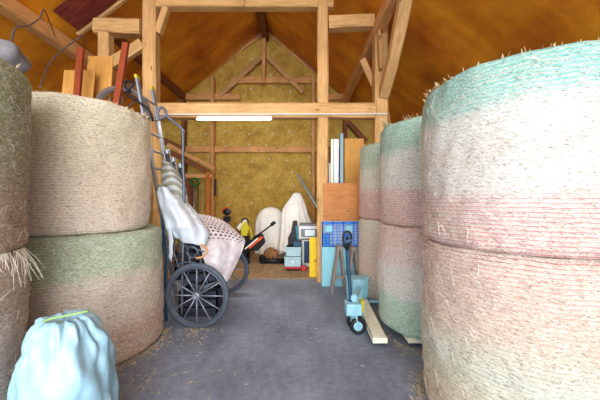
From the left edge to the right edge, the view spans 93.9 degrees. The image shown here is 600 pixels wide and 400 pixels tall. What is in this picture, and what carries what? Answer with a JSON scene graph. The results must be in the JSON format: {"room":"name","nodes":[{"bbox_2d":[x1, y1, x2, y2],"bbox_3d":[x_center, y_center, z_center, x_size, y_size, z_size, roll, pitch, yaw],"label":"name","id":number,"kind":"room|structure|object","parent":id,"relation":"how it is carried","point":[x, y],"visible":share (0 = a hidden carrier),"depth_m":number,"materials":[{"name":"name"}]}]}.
{"room":"farm building","nodes":[
{"label":"farm building","id":0,"kind":"room"},
{"bbox_2d":[0,0,260,112],"bbox_3d":[-3.740,-3.594,4.100,5.240,4.121,11.402,0,0,0],"label":"ceiling","id":1,"kind":"structure","parent":0,"point":[193,45],"depth_m":7.09,"materials":[{"name":"brown wood"}]},
{"bbox_2d":[0,0,160,102],"bbox_3d":[-4.361,-2.880,3.775,0.272,0.252,10.750,0,0,0],"label":"rafter","id":2,"kind":"structure","parent":1,"relation":"attached to","point":[14,11],"depth_m":4.64,"materials":[{"name":"brown wood"}]},
{"bbox_2d":[10,9,55,41],"bbox_3d":[-3.191,-1.841,3.490,0.082,2.030,3.566,0,0,-37],"label":"cable","id":3,"kind":"object","parent":2,"relation":"hanging from","point":[39,18],"visible":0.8,"depth_m":2.68,"materials":[{"name":"rubber"}]},
{"bbox_2d":[39,35,84,87],"bbox_3d":[-3.679,-2.096,4.619,0.338,1.322,2.136,0,0,-27],"label":"hanging cable","id":4,"kind":"object","parent":2,"relation":"hanging from","point":[59,52],"visible":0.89,"depth_m":3.96,"materials":[{"name":"rubber"}]},
{"bbox_2d":[53,0,115,29],"bbox_3d":[-3.615,-3.573,4.950,1.050,0.821,0.532,0,0,0],"label":"roof hatch","id":5,"kind":"object","parent":1,"relation":"attached to","point":[77,13],"visible":1,"depth_m":4.99,"materials":[{"name":"red wood"}]},
{"bbox_2d":[76,0,127,35],"bbox_3d":[-2.751,-4.243,5.302,2.945,2.289,0.082,0,0,0],"label":"rafter","id":6,"kind":"object","parent":1,"relation":"attached to","point":[118,3],"visible":0.8,"depth_m":5.27,"materials":[{"name":"beige wood"}]},
{"bbox_2d":[114,38,185,99],"bbox_3d":[-3.802,-3.360,7.275,0.171,0.214,3.750,0,0,0],"label":"rafter","id":7,"kind":"structure","parent":1,"relation":"attached to","point":[164,80],"depth_m":7.77,"materials":[{"name":"brown wood"}]},
{"bbox_2d":[160,35,371,244],"bbox_3d":[-1.000,-2.026,9.306,10.608,7.060,0.188,0,0,0],"label":"wall","id":8,"kind":"structure","parent":0,"point":[247,184],"depth_m":9.30,"materials":[{"name":"fabric"}]},
{"bbox_2d":[163,137,180,148],"bbox_3d":[-4.534,-1.971,9.200,1.526,0.843,0.128,0,0,0],"label":"trim","id":9,"kind":"structure","parent":8,"relation":"attached to","point":[166,141],"depth_m":9.14,"materials":[{"name":"brown wood"}]},
{"bbox_2d":[181,99,186,173],"bbox_3d":[-3.795,-0.949,9.160,0.131,4.842,0.210,0,0,0],"label":"trim","id":10,"kind":"structure","parent":8,"relation":"attached to","point":[183,122],"depth_m":9.13,"materials":[{"name":"brown wood"}]},
{"bbox_2d":[185,93,239,100],"bbox_3d":[-2.885,-3.376,9.178,1.836,0.209,0.128,0,0,0],"label":"trim","id":11,"kind":"structure","parent":8,"relation":"attached to","point":[189,96],"depth_m":9.12,"materials":[{"name":"brown wood"}]},
{"bbox_2d":[210,76,215,216],"bbox_3d":[-2.847,-1.260,9.160,0.132,5.463,0.259,0,0,0],"label":"trim","id":12,"kind":"structure","parent":8,"relation":"attached to","point":[212,78],"depth_m":9.04,"materials":[{"name":"brown wood"}]},
{"bbox_2d":[214,179,216,195],"bbox_3d":[-2.724,-0.402,9.000,0.086,0.548,0.070,0,0,0],"label":"rod","id":13,"kind":"object","parent":8,"relation":"attached to","point":[215,180],"visible":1,"depth_m":8.97,"materials":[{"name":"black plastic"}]},
{"bbox_2d":[217,55,261,97],"bbox_3d":[-1.944,-4.014,9.142,1.506,1.416,0.130,0,0,0],"label":"trim","id":14,"kind":"structure","parent":8,"relation":"attached to","point":[246,71],"depth_m":9.08,"materials":[{"name":"brown wood"}]},
{"bbox_2d":[186,146,316,152],"bbox_3d":[-1.676,-1.661,9.201,4.534,0.209,0.132,0,0,0],"label":"trim","id":15,"kind":"structure","parent":8,"relation":"attached to","point":[189,149],"depth_m":9.14,"materials":[{"name":"brown wood"}]},
{"bbox_2d":[262,38,265,84],"bbox_3d":[-1.177,-4.613,9.160,0.130,1.636,0.241,0,0,0],"label":"trim","id":16,"kind":"structure","parent":8,"relation":"attached to","point":[263,39],"depth_m":9.05,"materials":[{"name":"brown wood"}]},
{"bbox_2d":[232,77,329,83],"bbox_3d":[-0.624,-3.925,9.202,3.220,0.208,0.129,0,0,0],"label":"trim","id":17,"kind":"structure","parent":8,"relation":"attached to","point":[245,80],"depth_m":9.14,"materials":[{"name":"brown wood"}]},
{"bbox_2d":[266,55,303,94],"bbox_3d":[-0.488,-4.080,9.140,1.272,1.267,0.128,0,0,0],"label":"trim","id":18,"kind":"structure","parent":8,"relation":"attached to","point":[269,59],"depth_m":9.08,"materials":[{"name":"brown wood"}]},
{"bbox_2d":[311,76,314,222],"bbox_3d":[0.425,-1.260,9.160,0.131,5.463,0.241,0,0,0],"label":"trim","id":19,"kind":"structure","parent":8,"relation":"attached to","point":[312,77],"depth_m":9.05,"materials":[{"name":"brown wood"}]},
{"bbox_2d":[316,94,342,101],"bbox_3d":[1.019,-3.368,9.201,0.992,0.237,0.126,0,0,0],"label":"trim","id":20,"kind":"structure","parent":8,"relation":"attached to","point":[331,97],"depth_m":9.14,"materials":[{"name":"brown wood"}]},
{"bbox_2d":[343,120,346,138],"bbox_3d":[1.478,-1.068,9.201,0.130,5.093,0.208,0,0,0],"label":"trim","id":21,"kind":"structure","parent":8,"relation":"attached to","point":[344,121],"depth_m":9.10,"materials":[{"name":"brown wood"}]},
{"bbox_2d":[346,120,367,142],"bbox_3d":[1.857,-2.213,9.120,0.706,0.763,0.128,0,0,0],"label":"trim","id":22,"kind":"structure","parent":8,"relation":"attached to","point":[357,132],"depth_m":9.06,"materials":[{"name":"brown wood"}]},
{"bbox_2d":[115,245,428,399],"bbox_3d":[-0.900,1.569,3.150,11.400,0.162,12.500,0,0,0],"label":"floor","id":23,"kind":"structure","parent":0,"point":[322,366],"depth_m":2.72,"materials":[{"name":"grey concrete"}]},
{"bbox_2d":[0,248,29,399],"bbox_3d":[-2.281,0.905,1.514,1.156,1.190,1.171,0,0,0],"label":"bale","id":24,"kind":"object","parent":23,"relation":"on","point":[14,296],"visible":0.66,"depth_m":1.69},
{"bbox_2d":[0,58,32,253],"bbox_3d":[-2.267,-0.260,1.494,1.216,1.160,1.206,0,0,0],"label":"bale","id":25,"kind":"object","parent":24,"relation":"on","point":[15,87],"visible":1,"depth_m":1.67},
{"bbox_2d":[0,39,31,73],"bbox_3d":[-1.930,-0.917,1.811,0.315,0.203,0.262,0,0,0],"label":"bundle","id":26,"kind":"object","parent":25,"relation":"on","point":[10,52],"visible":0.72,"depth_m":1.75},
{"bbox_2d":[0,247,43,283],"bbox_3d":[-1.709,0.425,1.686,0.172,0.233,0.410,0,0,-16],"label":"straw beard","id":27,"kind":"object","parent":24,"relation":"hanging from","point":[24,249],"visible":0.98,"depth_m":1.73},
{"bbox_2d":[7,309,118,399],"bbox_3d":[-1.370,1.050,1.632,0.557,0.901,0.503,0,0,0],"label":"plastic sack","id":28,"kind":"object","parent":23,"relation":"on","point":[67,355],"visible":1,"depth_m":1.50,"materials":[{"name":"white plastic"}]},
{"bbox_2d":[21,224,164,364],"bbox_3d":[-2.195,0.895,2.917,1.426,1.209,1.423,0,0,0],"label":"bale","id":29,"kind":"object","parent":23,"relation":"on","point":[118,277],"visible":0.64,"depth_m":2.47},
{"bbox_2d":[27,89,151,236],"bbox_3d":[-2.214,-0.306,2.841,1.266,1.212,1.271,0,0,0],"label":"bale","id":30,"kind":"object","parent":29,"relation":"on","point":[90,173],"visible":0.77,"depth_m":2.38},
{"bbox_2d":[98,31,113,101],"bbox_3d":[-3.605,-0.787,5.200,0.210,4.574,0.209,0,0,0],"label":"timber post","id":31,"kind":"object","parent":23,"relation":"on","point":[105,40],"visible":0.14,"depth_m":5.10,"materials":[{"name":"beige wood"}]},
{"bbox_2d":[92,17,141,38],"bbox_3d":[-3.343,-3.185,5.198,0.854,0.305,0.259,1,0,0],"label":"cross beam","id":32,"kind":"structure","parent":31,"relation":"on","point":[131,28],"depth_m":5.08,"materials":[{"name":"beige wood"}]},
{"bbox_2d":[142,0,160,226],"bbox_3d":[-2.756,-1.330,5.200,0.252,5.660,0.250,0,0,0],"label":"timber post","id":33,"kind":"object","parent":23,"relation":"on","point":[150,12],"visible":0.37,"depth_m":5.09,"materials":[{"name":"brown wood"}]},
{"bbox_2d":[111,38,141,68],"bbox_3d":[-3.204,-2.712,5.198,0.687,0.536,0.129,0,0,0],"label":"brace","id":34,"kind":"object","parent":33,"relation":"attached to","point":[135,49],"visible":0.52,"depth_m":5.14,"materials":[{"name":"beige wood"}]},
{"bbox_2d":[156,7,170,36],"bbox_3d":[-2.559,-3.316,5.197,0.273,0.503,0.148,0,0,-1],"label":"brace","id":35,"kind":"object","parent":33,"relation":"attached to","point":[161,23],"visible":0.93,"depth_m":5.13,"materials":[{"name":"beige wood"}]},
{"bbox_2d":[134,74,187,305],"bbox_3d":[-2.013,-0.130,4.155,0.613,3.264,0.492,0,0,0],"label":"ladder","id":36,"kind":"object","parent":23,"relation":"on","point":[141,97],"visible":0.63,"depth_m":3.96,"materials":[{"name":"metal"}]},
{"bbox_2d":[123,80,153,120],"bbox_3d":[-2.272,-1.396,3.924,0.437,0.583,0.090,0,0,0],"label":"hose","id":37,"kind":"object","parent":36,"relation":"hanging from","point":[128,90],"visible":1,"depth_m":3.90,"materials":[{"name":"plastic"}]},
{"bbox_2d":[161,215,167,320],"bbox_3d":[-1.673,0.793,3.462,0.071,1.469,0.115,0,0,24],"label":"pipe","id":38,"kind":"object","parent":23,"relation":"on","point":[162,220],"visible":0.62,"depth_m":3.44,"materials":[{"name":"blue metal"}]},
{"bbox_2d":[156,106,185,316],"bbox_3d":[-1.568,0.170,3.400,0.351,2.620,0.034,0,0,0],"label":"tube","id":39,"kind":"object","parent":23,"relation":"on","point":[159,107],"visible":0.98,"depth_m":3.39,"materials":[{"name":"metal"}]},
{"bbox_2d":[185,178,192,207],"bbox_3d":[-3.584,0.390,8.960,0.289,2.195,0.120,0,0,0],"label":"wooden board","id":40,"kind":"object","parent":23,"relation":"on","point":[189,188],"visible":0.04,"depth_m":8.98,"materials":[{"name":"brown wood"}]},
{"bbox_2d":[166,143,215,250],"bbox_3d":[-3.216,-0.101,8.287,1.450,3.174,0.314,0,0,0],"label":"shelter","id":41,"kind":"object","parent":23,"relation":"on","point":[208,175],"depth_m":8.24,"materials":[{"name":"brown wood"}]},
{"bbox_2d":[193,187,195,245],"bbox_3d":[-3.226,0.535,8.550,0.180,1.870,0.134,0,0,0],"label":"tool","id":42,"kind":"object","parent":23,"relation":"on","point":[193,187],"visible":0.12,"depth_m":8.58,"materials":[{"name":"metal"}]},
{"bbox_2d":[197,186,198,212],"bbox_3d":[-3.103,0.489,8.550,0.180,1.962,0.134,0,0,0],"label":"tool","id":43,"kind":"object","parent":23,"relation":"on","point":[197,186],"visible":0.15,"depth_m":8.57,"materials":[{"name":"wood"}]},
{"bbox_2d":[179,280,222,316],"bbox_3d":[-1.310,1.276,3.810,0.500,0.448,0.420,0,0,0],"label":"crate","id":44,"kind":"object","parent":23,"relation":"on","point":[212,311],"visible":0.57,"depth_m":3.60,"materials":[{"name":"metal"}]},
{"bbox_2d":[201,190,202,214],"bbox_3d":[-2.980,0.581,8.550,0.180,1.778,0.134,0,0,0],"label":"tool","id":45,"kind":"object","parent":23,"relation":"on","point":[201,190],"visible":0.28,"depth_m":8.57,"materials":[{"name":"wood"}]},
{"bbox_2d":[165,246,248,328],"bbox_3d":[-1.211,1.070,3.887,0.780,0.860,1.386,0,0,0],"label":"cart","id":46,"kind":"object","parent":23,"relation":"on","point":[196,269],"visible":0.75,"depth_m":3.27,"materials":[{"name":"metal"}]},
{"bbox_2d":[164,149,188,259],"bbox_3d":[-1.579,0.140,3.620,0.358,1.591,0.070,0,0,0],"label":"pole","id":47,"kind":"object","parent":46,"relation":"on","point":[166,151],"visible":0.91,"depth_m":3.60,"materials":[{"name":"metal"}]},
{"bbox_2d":[171,157,194,259],"bbox_3d":[-1.550,0.184,3.720,0.354,1.502,0.070,0,0,0],"label":"pole","id":48,"kind":"object","parent":46,"relation":"on","point":[173,159],"visible":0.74,"depth_m":3.69,"materials":[{"name":"metal"}]},
{"bbox_2d":[165,236,207,284],"bbox_3d":[-1.366,0.741,3.440,0.588,0.601,0.137,0,0,0],"label":"metal frame","id":49,"kind":"object","parent":46,"relation":"on","point":[185,245],"visible":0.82,"depth_m":3.40,"materials":[{"name":"metal"}]},
{"bbox_2d":[158,184,208,261],"bbox_3d":[-1.392,0.266,3.397,0.594,0.897,0.486,0,0,0],"label":"bundle","id":50,"kind":"object","parent":49,"relation":"on","point":[182,222],"visible":0.99,"depth_m":3.25,"materials":[{"name":"white fabric"}]},
{"bbox_2d":[161,160,187,204],"bbox_3d":[-1.530,-0.174,3.425,0.329,0.641,0.158,0,0,0],"label":"striped fabric","id":51,"kind":"object","parent":50,"relation":"on","point":[170,177],"visible":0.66,"depth_m":3.37,"materials":[{"name":"white fabric"}]},
{"bbox_2d":[195,243,207,258],"bbox_3d":[-1.153,0.601,3.290,0.154,0.192,0.051,0,0,0],"label":"rope loop","id":52,"kind":"object","parent":50,"relation":"hanging from","point":[199,244],"visible":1,"depth_m":3.28,"materials":[{"name":"fabric"}]},
{"bbox_2d":[177,163,196,259],"bbox_3d":[-1.528,0.218,3.820,0.295,1.433,0.070,0,0,0],"label":"pole","id":53,"kind":"object","parent":46,"relation":"on","point":[179,166],"visible":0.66,"depth_m":3.79,"materials":[{"name":"metal"}]},
{"bbox_2d":[200,215,244,282],"bbox_3d":[-1.135,0.647,3.950,0.683,0.864,1.003,0,0,-24],"label":"cloth","id":54,"kind":"object","parent":46,"relation":"on","point":[225,246],"visible":0.74,"depth_m":3.66,"materials":[{"name":"white fabric"}]},
{"bbox_2d":[222,207,230,223],"bbox_3d":[-2.000,0.847,7.615,0.289,1.313,0.330,0,0,0],"label":"tool","id":55,"kind":"object","parent":23,"relation":"on","point":[226,211],"visible":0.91,"depth_m":7.55,"materials":[{"name":"orange plastic"}]},
{"bbox_2d":[240,218,252,259],"bbox_3d":[-1.327,0.963,6.838,0.263,1.051,0.397,0,0,-26],"label":"sprayer","id":56,"kind":"object","parent":23,"relation":"on","point":[245,228],"visible":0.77,"depth_m":6.77,"materials":[{"name":"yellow plastic"}]},
{"bbox_2d":[244,221,283,263],"bbox_3d":[-0.843,0.979,6.593,0.938,1.017,0.464,0,0,0],"label":"lawn mower","id":57,"kind":"object","parent":23,"relation":"on","point":[258,240],"depth_m":6.50,"materials":[{"name":"black plastic"}]},
{"bbox_2d":[255,207,285,253],"bbox_3d":[-0.831,0.837,7.896,0.912,1.297,0.540,0,0,0],"label":"sheet","id":58,"kind":"object","parent":23,"relation":"on","point":[268,215],"visible":0.62,"depth_m":7.71,"materials":[{"name":"white fabric"}]},
{"bbox_2d":[263,247,278,257],"bbox_3d":[-0.714,1.341,6.907,0.400,0.353,0.298,0,0,0],"label":"cushion","id":59,"kind":"object","parent":23,"relation":"on","point":[270,252],"visible":0.71,"depth_m":6.80,"materials":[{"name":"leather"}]},
{"bbox_2d":[116,292,426,399],"bbox_3d":[-0.455,1.490,3.204,3.779,0.015,3.736,0,0,0],"label":"straw","id":60,"kind":"object","parent":23,"relation":"on","point":[149,348],"visible":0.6,"depth_m":2.68,"materials":[{"name":"beige plant"}]},
{"bbox_2d":[288,220,298,244],"bbox_3d":[-0.148,0.984,6.500,0.252,1.008,0.300,0,0,0],"label":"vacuum cleaner","id":61,"kind":"object","parent":23,"relation":"on","point":[293,235],"visible":0.41,"depth_m":6.40,"materials":[{"name":"black plastic"}]},
{"bbox_2d":[278,193,311,252],"bbox_3d":[-0.077,0.560,7.302,0.997,1.486,0.736,0,0,0],"label":"sheet","id":62,"kind":"object","parent":23,"relation":"on","point":[295,208],"visible":0.71,"depth_m":7.15,"materials":[{"name":"white fabric"}]},
{"bbox_2d":[285,265,306,270],"bbox_3d":[-0.085,1.428,6.050,0.456,0.119,0.400,0,0,0],"label":"red dolly","id":63,"kind":"object","parent":23,"relation":"on","point":[303,267],"visible":0.6,"depth_m":5.85,"materials":[{"name":"plastic"}]},
{"bbox_2d":[284,254,300,266],"bbox_3d":[-0.151,1.293,6.030,0.365,0.205,0.380,0,0,0],"label":"storage box","id":64,"kind":"object","parent":63,"relation":"on","point":[290,261],"visible":0.92,"depth_m":5.85,"materials":[{"name":"blue plastic"}]},
{"bbox_2d":[286,245,300,255],"bbox_3d":[-0.136,1.091,6.050,0.333,0.196,0.340,0,0,0],"label":"storage box","id":65,"kind":"object","parent":64,"relation":"on","point":[290,250],"visible":0.89,"depth_m":5.89,"materials":[{"name":"blue plastic"}]},
{"bbox_2d":[293,240,300,246],"bbox_3d":[-0.063,0.934,6.025,0.167,0.113,0.250,0,0,0],"label":"tool case","id":66,"kind":"object","parent":65,"relation":"on","point":[296,243],"visible":1,"depth_m":5.90,"materials":[{"name":"blue plastic"}]},
{"bbox_2d":[297,174,316,207],"bbox_3d":[0.595,0.351,8.285,1.520,2.279,0.075,0,0,26],"label":"steel pole","id":67,"kind":"object","parent":23,"relation":"on","point":[298,175],"visible":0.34,"depth_m":8.44,"materials":[{"name":"grey metal"}]},
{"bbox_2d":[299,223,316,266],"bbox_3d":[0.191,1.009,6.345,0.426,0.958,0.510,0,0,0],"label":"machine","id":68,"kind":"object","parent":23,"relation":"on","point":[306,230],"visible":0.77,"depth_m":6.12,"materials":[{"name":"white plastic"}]},
{"bbox_2d":[309,237,316,276],"bbox_3d":[0.272,1.106,5.434,0.176,0.761,0.033,0,0,0],"label":"board","id":69,"kind":"object","parent":23,"relation":"on","point":[312,240],"visible":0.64,"depth_m":5.42,"materials":[{"name":"yellow wood"}]},
{"bbox_2d":[317,0,328,281],"bbox_3d":[0.418,-1.210,5.201,0.210,5.420,0.215,0,0,0],"label":"timber post","id":70,"kind":"object","parent":23,"relation":"on","point":[322,9],"visible":0.77,"depth_m":5.10,"materials":[{"name":"brown wood"}]},
{"bbox_2d":[156,0,333,11],"bbox_3d":[-1.009,-3.611,5.201,3.244,0.150,0.190,0,0,0],"label":"beam","id":71,"kind":"structure","parent":70,"relation":"attached to","point":[172,5],"depth_m":5.12,"materials":[{"name":"beige wood"}]},
{"bbox_2d":[157,103,375,120],"bbox_3d":[-0.629,-1.634,5.181,3.988,0.281,0.251,0,0,0],"label":"tie beam","id":72,"kind":"structure","parent":70,"relation":"attached to","point":[172,108],"depth_m":5.06,"materials":[{"name":"brown wood"}]},
{"bbox_2d":[197,116,271,120],"bbox_3d":[-1.172,-1.462,5.024,1.340,0.075,0.072,0,0,0],"label":"lamp","id":73,"kind":"object","parent":72,"relation":"hanging from","point":[198,117],"visible":1,"depth_m":5.00,"materials":[{"name":"white plastic"}]},
{"bbox_2d":[159,113,387,114],"bbox_3d":[-0.492,-1.546,5.040,4.142,0.031,0.022,0,0,0],"label":"cable conduit","id":74,"kind":"object","parent":72,"relation":"attached to","point":[271,113],"visible":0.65,"depth_m":5.03,"materials":[{"name":"white plastic"}]},
{"bbox_2d":[329,163,330,182],"bbox_3d":[0.577,0.386,5.450,0.031,2.204,0.060,0,0,0],"label":"plank","id":75,"kind":"object","parent":23,"relation":"on","point":[329,163],"visible":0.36,"depth_m":5.43,"materials":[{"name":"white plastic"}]},
{"bbox_2d":[331,139,332,182],"bbox_3d":[0.623,0.154,5.450,0.046,2.669,0.060,0,0,0],"label":"plank","id":76,"kind":"object","parent":23,"relation":"on","point":[331,139],"visible":0.36,"depth_m":5.43,"materials":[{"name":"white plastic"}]},
{"bbox_2d":[328,150,339,182],"bbox_3d":[0.713,0.235,5.710,0.366,2.506,0.020,0,0,0],"label":"board","id":77,"kind":"object","parent":23,"relation":"on","point":[329,151],"visible":0.02,"depth_m":5.70,"materials":[{"name":"white wood"}]},
{"bbox_2d":[334,139,338,182],"bbox_3d":[0.703,0.154,5.450,0.089,2.669,0.060,0,0,0],"label":"plank","id":78,"kind":"object","parent":23,"relation":"on","point":[336,141],"visible":0.36,"depth_m":5.43,"materials":[{"name":"wood"}]},
{"bbox_2d":[330,245,345,293],"bbox_3d":[0.631,1.129,4.640,0.270,0.745,0.329,0,0,0],"label":"trestle","id":79,"kind":"object","parent":23,"relation":"on","point":[338,251],"visible":1,"depth_m":4.55,"materials":[{"name":"brown wood"}]},
{"bbox_2d":[321,246,358,285],"bbox_3d":[0.719,1.157,4.908,0.676,0.686,0.144,0,0,0],"label":"base cabinet","id":80,"kind":"object","parent":23,"relation":"on","point":[327,253],"visible":0.41,"depth_m":4.84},
{"bbox_2d":[322,221,358,246],"bbox_3d":[0.721,0.597,4.913,0.670,0.432,0.138,0,0,0],"label":"plastic crate","id":81,"kind":"object","parent":80,"relation":"on","point":[329,228],"visible":0.66,"depth_m":4.85,"materials":[{"name":"blue plastic"}]},
{"bbox_2d":[321,221,358,245],"bbox_3d":[0.735,0.938,4.992,0.710,1.124,0.013,0,0,0],"label":"panel","id":82,"kind":"object","parent":23,"relation":"on","point":[321,221],"visible":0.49,"depth_m":4.99,"materials":[{"name":"plastic"}]},
{"bbox_2d":[323,183,359,220],"bbox_3d":[0.754,0.597,5.064,0.659,1.807,0.018,0,0,0],"label":"plywood board","id":83,"kind":"object","parent":23,"relation":"on","point":[341,202],"visible":0.44,"depth_m":5.05,"materials":[{"name":"brown wood"}]},
{"bbox_2d":[340,133,343,182],"bbox_3d":[0.809,0.100,5.420,0.070,2.775,0.070,0,0,0],"label":"plank","id":84,"kind":"object","parent":23,"relation":"on","point":[341,134],"visible":0.34,"depth_m":5.39,"materials":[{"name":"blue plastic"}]},
{"bbox_2d":[346,246,358,274],"bbox_3d":[0.875,1.136,4.620,0.261,0.732,0.329,0,0,0],"label":"trestle","id":85,"kind":"object","parent":23,"relation":"on","point":[353,250],"visible":0.5,"depth_m":4.54,"materials":[{"name":"brown wood"}]},
{"bbox_2d":[344,139,363,218],"bbox_3d":[1.066,0.140,5.510,0.383,2.696,0.020,0,0,0],"label":"plywood board","id":86,"kind":"object","parent":23,"relation":"on","point":[352,147],"visible":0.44,"depth_m":5.50,"materials":[{"name":"orange wood"}]},
{"bbox_2d":[345,275,368,299],"bbox_3d":[0.840,1.311,4.135,0.340,0.372,0.130,0,0,0],"label":"plastic tub","id":87,"kind":"object","parent":23,"relation":"on","point":[366,277],"visible":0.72,"depth_m":4.08,"materials":[{"name":"blue plastic"}]},
{"bbox_2d":[358,218,381,299],"bbox_3d":[1.524,0.896,4.450,1.201,1.207,1.179,0,0,0],"label":"bale","id":88,"kind":"object","parent":23,"relation":"on","point":[368,229],"visible":0.27,"depth_m":4.16},
{"bbox_2d":[359,142,379,220],"bbox_3d":[1.531,-0.278,4.448,1.182,1.157,1.179,0,0,0],"label":"bale","id":89,"kind":"object","parent":88,"relation":"on","point":[369,207],"visible":0.28,"depth_m":4.14,"materials":[{"name":"green plant"}]},
{"bbox_2d":[372,26,387,143],"bbox_3d":[1.487,-0.850,5.201,0.251,4.700,0.269,0,0,0],"label":"timber post","id":90,"kind":"object","parent":23,"relation":"on","point":[381,103],"visible":0.21,"depth_m":5.07,"materials":[{"name":"brown wood"}]},
{"bbox_2d":[328,13,374,32],"bbox_3d":[0.941,-3.271,5.182,0.843,0.280,0.233,0,0,1],"label":"cross beam","id":91,"kind":"structure","parent":90,"relation":"attached to","point":[347,22],"depth_m":5.08,"materials":[{"name":"beige wood"}]},
{"bbox_2d":[360,57,371,86],"bbox_3d":[1.347,-2.448,5.428,0.368,0.654,0.103,0,0,32],"label":"brace","id":92,"kind":"object","parent":90,"relation":"attached to","point":[366,67],"visible":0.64,"depth_m":5.41,"materials":[{"name":"beige wood"}]},
{"bbox_2d":[340,0,396,102],"bbox_3d":[1.428,-3.141,6.075,0.212,0.232,6.150,0,0,0],"label":"brace","id":93,"kind":"structure","parent":90,"relation":"on","point":[387,9],"depth_m":5.53,"materials":[{"name":"brown wood"}]},
{"bbox_2d":[376,28,381,70],"bbox_3d":[1.416,-2.707,5.019,0.077,0.755,0.170,0,0,1],"label":"strut","id":94,"kind":"object","parent":90,"relation":"attached to","point":[378,34],"visible":0.86,"depth_m":4.95,"materials":[{"name":"brown wood"}]},
{"bbox_2d":[379,0,412,97],"bbox_3d":[1.509,-2.414,4.527,0.186,1.162,1.282,0,0,1],"label":"brace","id":95,"kind":"object","parent":90,"relation":"attached to","point":[403,7],"visible":0.98,"depth_m":4.33,"materials":[{"name":"beige wood"}]},
{"bbox_2d":[342,230,421,342],"bbox_3d":[0.897,0.926,3.451,0.822,1.148,1.219,0,0,0],"label":"truck","id":96,"kind":"object","parent":23,"relation":"on","point":[359,311],"visible":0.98,"depth_m":3.22,"materials":[{"name":"blue metal"}]},
{"bbox_2d":[376,223,427,339],"bbox_3d":[1.508,0.836,3.235,1.205,1.127,1.203,0,0,0],"label":"bale","id":97,"kind":"object","parent":96,"relation":"on","point":[400,267],"visible":0.43,"depth_m":2.88},
{"bbox_2d":[379,111,423,227],"bbox_3d":[1.493,-0.335,3.229,1.254,1.231,1.211,0,0,0],"label":"bale","id":98,"kind":"object","parent":97,"relation":"on","point":[400,186],"visible":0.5,"depth_m":2.90},
{"bbox_2d":[421,238,599,399],"bbox_3d":[1.519,0.896,1.967,1.237,1.207,1.250,0,0,0],"label":"bale","id":99,"kind":"object","parent":23,"relation":"on","point":[495,326],"visible":0.94,"depth_m":1.51},
{"bbox_2d":[419,37,599,259],"bbox_3d":[1.522,-0.261,1.969,1.242,1.122,1.243,0,0,15],"label":"bale","id":100,"kind":"object","parent":99,"relation":"on","point":[510,149],"visible":1,"depth_m":1.49},
{"bbox_3d":[-1.547,1.143,7.275,0.355,0.690,0.350,0,0,0],"label":"crate","id":101,"kind":"object","parent":23,"relation":"on","visible":0},
{"bbox_2d":[237,220,246,230],"bbox_3d":[-1.495,0.651,7.228,0.246,0.292,0.090,0,0,-28],"label":"card","id":102,"kind":"object","parent":101,"relation":"on","point":[240,224],"visible":0.68,"depth_m":7.21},
{"bbox_3d":[-3.114,0.865,4.255,1.228,1.270,1.225,0,0,0],"label":"bale","id":103,"kind":"object","parent":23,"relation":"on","visible":0},
{"bbox_3d":[-3.119,-0.393,4.246,1.236,1.266,1.248,0,0,0],"label":"bale","id":104,"kind":"object","parent":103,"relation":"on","visible":0},
{"bbox_2d":[62,70,95,97],"bbox_3d":[-3.481,-1.536,4.370,0.489,1.032,0.139,0,0,0],"label":"wooden board","id":105,"kind":"object","parent":104,"relation":"on","point":[88,83],"visible":0.4,"depth_m":4.40,"materials":[{"name":"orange wood"}]},
{"bbox_2d":[73,47,84,95],"bbox_3d":[-3.296,-1.631,4.150,0.112,1.303,0.149,0,0,0],"label":"batten","id":106,"kind":"object","parent":104,"relation":"on","point":[80,53],"visible":0.56,"depth_m":4.15,"materials":[{"name":"red wood"}]},
{"bbox_2d":[87,56,113,101],"bbox_3d":[-3.292,-1.698,4.570,0.412,1.356,0.140,0,0,0],"label":"wooden board","id":107,"kind":"object","parent":104,"relation":"on","point":[103,65],"visible":0.49,"depth_m":4.60,"materials":[{"name":"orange wood"}]},
{"bbox_2d":[113,42,129,104],"bbox_3d":[-2.569,-1.637,3.985,0.252,1.245,0.079,0,0,-26],"label":"batten","id":108,"kind":"object","parent":104,"relation":"on","point":[125,46],"visible":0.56,"depth_m":3.98,"materials":[{"name":"red wood"}]},
{"bbox_2d":[95,86,149,120],"bbox_3d":[-2.861,-1.420,4.505,0.834,0.840,0.175,0,0,-8],"label":"wheel","id":109,"kind":"object","parent":104,"relation":"on","point":[104,92],"visible":0.17,"depth_m":4.48,"materials":[{"name":"metal"}]},
{"bbox_2d":[265,0,599,124],"bbox_3d":[1.635,-3.284,4.100,5.550,4.741,11.402,0,0,0],"label":"ceiling","id":110,"kind":"structure","parent":0,"point":[443,38],"depth_m":4.71,"materials":[{"name":"brown wood"}]},
{"bbox_2d":[256,12,268,40],"bbox_3d":[-1.131,-5.350,3.800,0.232,0.252,10.800,0,0,0],"label":"ridge beam","id":111,"kind":"structure","parent":110,"relation":"attached to","point":[261,18],"depth_m":8.39,"materials":[{"name":"brown wood"}]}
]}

